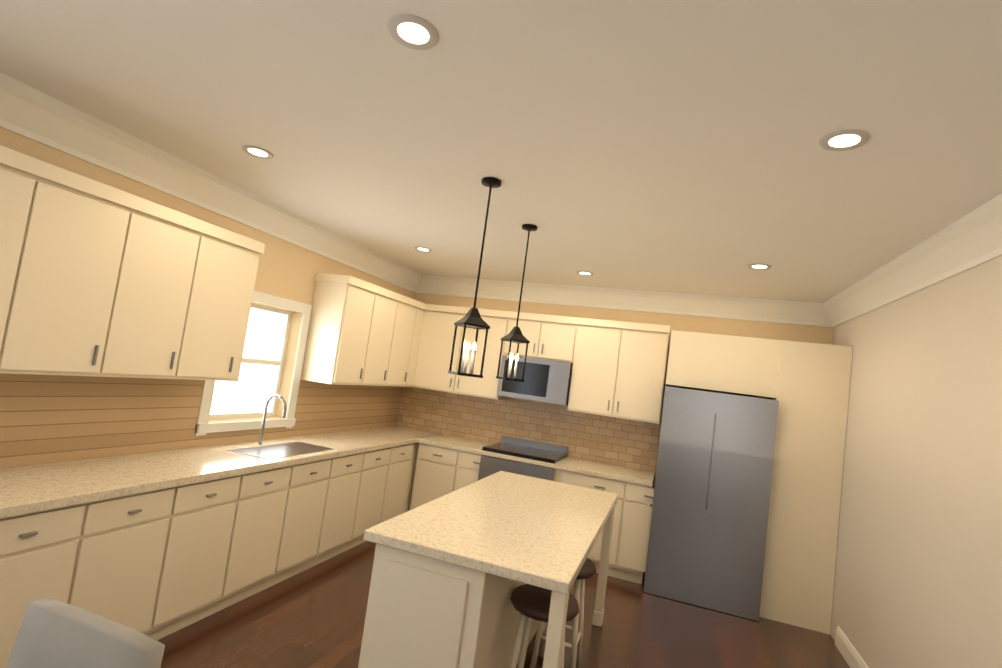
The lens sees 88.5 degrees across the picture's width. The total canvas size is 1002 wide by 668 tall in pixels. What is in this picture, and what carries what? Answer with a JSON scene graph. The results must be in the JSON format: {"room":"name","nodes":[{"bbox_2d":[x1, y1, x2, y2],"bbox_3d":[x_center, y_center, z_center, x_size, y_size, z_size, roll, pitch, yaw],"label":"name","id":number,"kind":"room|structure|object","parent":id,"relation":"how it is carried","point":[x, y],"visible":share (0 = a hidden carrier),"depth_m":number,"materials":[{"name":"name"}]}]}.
{"room":"kitchen","nodes":[
{"label":"kitchen","id":0,"kind":"room"},
{"bbox_2d":[0,127,414,422],"bbox_3d":[-3.657,-0.206,-0.831,0.200,2.740,15.400,6,-5,19],"label":"wall","id":1,"kind":"structure","parent":0,"point":[287,270],"depth_m":4.06,"materials":[{"name":"paint"}]},
{"bbox_2d":[0,72,423,292],"bbox_3d":[-2.205,-1.039,2.604,0.130,0.200,7.800,6,-5,19],"label":"crown molding","id":2,"kind":"structure","parent":1,"relation":"attached to","point":[26,111],"depth_m":3.11,"materials":[{"name":"beige wood"}]},
{"bbox_2d":[209,303,292,419],"bbox_3d":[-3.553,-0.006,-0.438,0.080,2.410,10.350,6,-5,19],"label":"window","id":3,"kind":"structure","parent":1,"relation":"in","point":[252,389],"depth_m":4.20,"materials":[{"name":"glass"}]},
{"bbox_2d":[195,291,311,435],"bbox_3d":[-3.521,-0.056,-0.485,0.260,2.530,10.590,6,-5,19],"label":"window frame","id":4,"kind":"structure","parent":1,"relation":"attached to","point":[203,426],"depth_m":4.16,"materials":[{"name":"white wood"}]},
{"bbox_2d":[0,0,1001,302],"bbox_3d":[-0.686,-1.316,-1.688,6.225,0.100,15.400,6,-5,19],"label":"ceiling","id":5,"kind":"structure","parent":0,"point":[674,146],"depth_m":2.10,"materials":[{"name":"paint"}]},
{"bbox_2d":[242,145,273,158],"bbox_3d":[-1.344,-1.002,2.843,0.162,0.009,0.162,7,-4,10],"label":"recessed light","id":6,"kind":"object","parent":5,"relation":"in","point":[254,152],"depth_m":2.83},
{"bbox_2d":[387,14,438,49],"bbox_3d":[-0.279,-0.954,1.633,0.162,0.009,0.162,10,-5,-26],"label":"recessed light","id":7,"kind":"object","parent":5,"relation":"in","point":[412,36],"depth_m":1.62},
{"bbox_2d":[414,247,431,251],"bbox_3d":[-0.715,-0.776,4.728,0.162,0.009,0.162,10,-5,-26],"label":"recessed light","id":8,"kind":"object","parent":5,"relation":"in","point":[422,249],"depth_m":4.72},
{"bbox_2d":[448,177,500,377],"bbox_3d":[-0.121,-0.308,2.777,0.148,1.073,0.148,10,-5,-26],"label":"pendant light","id":9,"kind":"object","parent":5,"relation":"hanging from","point":[472,318],"visible":1,"depth_m":2.74,"materials":[{"name":"metal"}]},
{"bbox_2d":[496,224,536,381],"bbox_3d":[0.130,-0.218,3.531,0.148,1.073,0.148,10,-5,-26],"label":"pendant light","id":10,"kind":"object","parent":5,"relation":"hanging from","point":[515,335],"visible":1,"depth_m":3.50,"materials":[{"name":"metal"}]},
{"bbox_2d":[576,271,593,275],"bbox_3d":[0.790,-0.569,4.838,0.162,0.009,0.162,10,-5,-26],"label":"recessed light","id":11,"kind":"object","parent":5,"relation":"in","point":[584,273],"depth_m":4.83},
{"bbox_2d":[748,264,771,269],"bbox_3d":[1.918,-0.498,3.817,0.162,0.009,0.162,7,-4,10],"label":"recessed light","id":12,"kind":"object","parent":5,"relation":"in","point":[757,266],"depth_m":3.81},
{"bbox_2d":[819,129,870,150],"bbox_3d":[1.289,-0.724,1.932,0.162,0.009,0.162,7,-4,10],"label":"recessed light","id":13,"kind":"object","parent":5,"relation":"in","point":[845,142],"depth_m":1.92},
{"bbox_2d":[157,541,849,667],"bbox_3d":[-1.055,1.482,-1.901,6.225,0.080,15.400,6,-5,19],"label":"floor","id":14,"kind":"structure","parent":0,"point":[313,616],"depth_m":3.50,"materials":[{"name":"brown wood"}]},
{"bbox_2d":[0,145,40,352],"bbox_3d":[-2.352,0.356,1.848,0.615,2.370,0.441,6,-5,19],"label":"tall cabinet","id":15,"kind":"object","parent":14,"relation":"on","point":[19,172],"depth_m":2.21,"materials":[{"name":"wood"}]},
{"bbox_2d":[0,161,148,667],"bbox_3d":[-2.212,0.407,2.268,0.615,2.370,0.450,6,-5,19],"label":"tall cabinet","id":16,"kind":"object","parent":14,"relation":"on","point":[60,359],"depth_m":2.45,"materials":[{"name":"wood"}]},
{"bbox_2d":[7,598,164,667],"bbox_3d":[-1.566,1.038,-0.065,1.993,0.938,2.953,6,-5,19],"label":"chair","id":17,"kind":"object","parent":14,"relation":"on","point":[52,633],"visible":1,"depth_m":1.30,"materials":[{"name":"grey fabric"}]},
{"bbox_2d":[75,201,227,639],"bbox_3d":[-2.071,0.458,2.692,0.615,2.370,0.450,6,-5,19],"label":"tall cabinet","id":18,"kind":"object","parent":14,"relation":"on","point":[128,497],"depth_m":2.84,"materials":[{"name":"wood"}]},
{"bbox_2d":[156,230,264,640],"bbox_3d":[-1.929,0.508,3.116,0.615,2.370,0.450,6,-5,19],"label":"tall cabinet","id":19,"kind":"object","parent":14,"relation":"on","point":[216,467],"depth_m":3.15,"materials":[{"name":"wood"}]},
{"bbox_2d":[224,273,327,607],"bbox_3d":[-1.788,0.559,3.540,0.615,2.370,0.450,6,-5,19],"label":"tall cabinet","id":20,"kind":"object","parent":14,"relation":"on","point":[272,459],"depth_m":3.50,"materials":[{"name":"wood"}]},
{"bbox_2d":[276,274,363,583],"bbox_3d":[-1.646,0.610,3.964,0.615,2.370,0.450,6,-5,19],"label":"tall cabinet","id":21,"kind":"object","parent":14,"relation":"on","point":[312,483],"depth_m":4.45,"materials":[{"name":"wood"}]},
{"bbox_2d":[320,281,391,562],"bbox_3d":[-1.505,0.661,4.388,0.615,2.370,0.450,6,-5,19],"label":"tall cabinet","id":22,"kind":"object","parent":14,"relation":"on","point":[372,315],"depth_m":4.70,"materials":[{"name":"wood"}]},
{"bbox_2d":[352,291,415,547],"bbox_3d":[-1.363,0.712,4.812,0.615,2.370,0.450,6,-5,19],"label":"tall cabinet","id":23,"kind":"object","parent":14,"relation":"on","point":[374,491],"depth_m":5.19,"materials":[{"name":"wood"}]},
{"bbox_2d":[384,300,435,521],"bbox_3d":[-1.223,0.762,5.233,0.615,2.370,0.442,6,-5,19],"label":"tall cabinet","id":24,"kind":"object","parent":14,"relation":"on","point":[421,333],"depth_m":5.68,"materials":[{"name":"wood"}]},
{"bbox_2d":[408,305,475,510],"bbox_3d":[-0.502,0.885,5.588,0.439,2.370,0.663,6,-5,19],"label":"tall cabinet","id":25,"kind":"object","parent":14,"relation":"on","point":[442,411],"depth_m":5.66,"materials":[{"name":"wood"}]},
{"bbox_2d":[452,308,511,491],"bbox_3d":[-0.113,0.926,5.454,0.387,2.370,0.663,6,-5,19],"label":"tall cabinet","id":26,"kind":"object","parent":14,"relation":"on","point":[481,421],"depth_m":5.52,"materials":[{"name":"wood"}]},
{"bbox_2d":[358,503,615,667],"bbox_3d":[0.084,1.522,3.046,0.895,0.880,1.900,6,-5,19],"label":"kitchen island","id":27,"kind":"object","parent":14,"relation":"on","point":[452,571],"depth_m":2.24,"materials":[{"name":"wood"}]},
{"bbox_2d":[363,471,617,594],"bbox_3d":[0.128,1.063,3.086,0.940,0.044,1.950,6,-5,19],"label":"island countertop","id":28,"kind":"structure","parent":27,"relation":"on","point":[529,530],"depth_m":2.58,"materials":[{"name":"beige stone"}]},
{"bbox_2d":[492,312,563,478],"bbox_3d":[0.317,0.971,5.305,0.528,2.370,0.663,6,-5,19],"label":"tall cabinet","id":29,"kind":"object","parent":14,"relation":"on","point":[524,433],"depth_m":5.35,"materials":[{"name":"wood"}]},
{"bbox_2d":[509,584,583,667],"bbox_3d":[0.176,1.610,2.500,0.334,0.651,0.334,7,-4,7],"label":"bar stool","id":30,"kind":"object","parent":14,"relation":"on","point":[529,602],"depth_m":2.57,"materials":[{"name":"wood"}]},
{"bbox_2d":[544,316,595,485],"bbox_3d":[0.709,1.012,5.169,0.306,2.370,0.663,6,-5,19],"label":"tall cabinet","id":31,"kind":"object","parent":14,"relation":"on","point":[579,333],"depth_m":5.22,"materials":[{"name":"wood"}]},
{"bbox_2d":[575,558,595,667],"bbox_3d":[0.365,1.677,3.066,0.334,0.651,0.334,7,-4,7],"label":"bar stool","id":32,"kind":"object","parent":14,"relation":"on","point":[588,569],"depth_m":3.05,"materials":[{"name":"wood"}]},
{"bbox_2d":[576,319,643,577],"bbox_3d":[1.054,1.049,5.049,0.428,2.370,0.663,6,-5,19],"label":"tall cabinet","id":33,"kind":"object","parent":14,"relation":"on","point":[610,415],"depth_m":5.09,"materials":[{"name":"wood"}]},
{"bbox_2d":[643,385,779,620],"bbox_3d":[1.878,1.428,4.688,0.900,1.780,0.741,6,-5,19],"label":"refrigerator","id":34,"kind":"object","parent":14,"relation":"on","point":[709,520],"depth_m":4.33,"materials":[{"name":"metal"}]},
{"bbox_2d":[664,329,852,633],"bbox_3d":[2.179,1.204,4.678,1.427,2.301,0.621,6,-5,19],"label":"surround panel","id":35,"kind":"object","parent":14,"relation":"on","point":[811,381],"depth_m":4.26,"materials":[{"name":"wood"}]},
{"bbox_2d":[835,626,868,667],"bbox_3d":[1.606,1.948,1.078,0.016,0.140,6.006,6,-5,19],"label":"baseboard","id":36,"kind":"structure","parent":14,"relation":"on","point":[852,657],"depth_m":3.61,"materials":[{"name":"white wood"}]},
{"bbox_2d":[414,293,832,505],"bbox_3d":[1.542,0.950,5.360,6.175,2.740,0.200,6,-5,19],"label":"wall","id":37,"kind":"structure","parent":0,"point":[766,330],"depth_m":5.31,"materials":[{"name":"paint"}]},
{"bbox_2d":[420,275,819,325],"bbox_3d":[1.041,-0.390,5.513,4.170,0.200,0.130,6,-5,19],"label":"crown molding","id":38,"kind":"structure","parent":37,"relation":"attached to","point":[741,308],"depth_m":5.38,"materials":[{"name":"beige wood"}]},
{"bbox_2d":[820,193,1001,326],"bbox_3d":[1.997,-0.560,1.612,0.130,0.200,6.920,6,-5,19],"label":"crown molding","id":39,"kind":"structure","parent":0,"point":[970,240],"depth_m":2.92,"materials":[{"name":"beige wood"}]},
{"bbox_2d":[830,256,1001,667],"bbox_3d":[2.629,0.785,1.309,1.525,2.740,6.790,6,-5,19],"label":"wall","id":40,"kind":"structure","parent":0,"point":[918,577],"depth_m":2.85,"materials":[{"name":"paint"}]}
]}

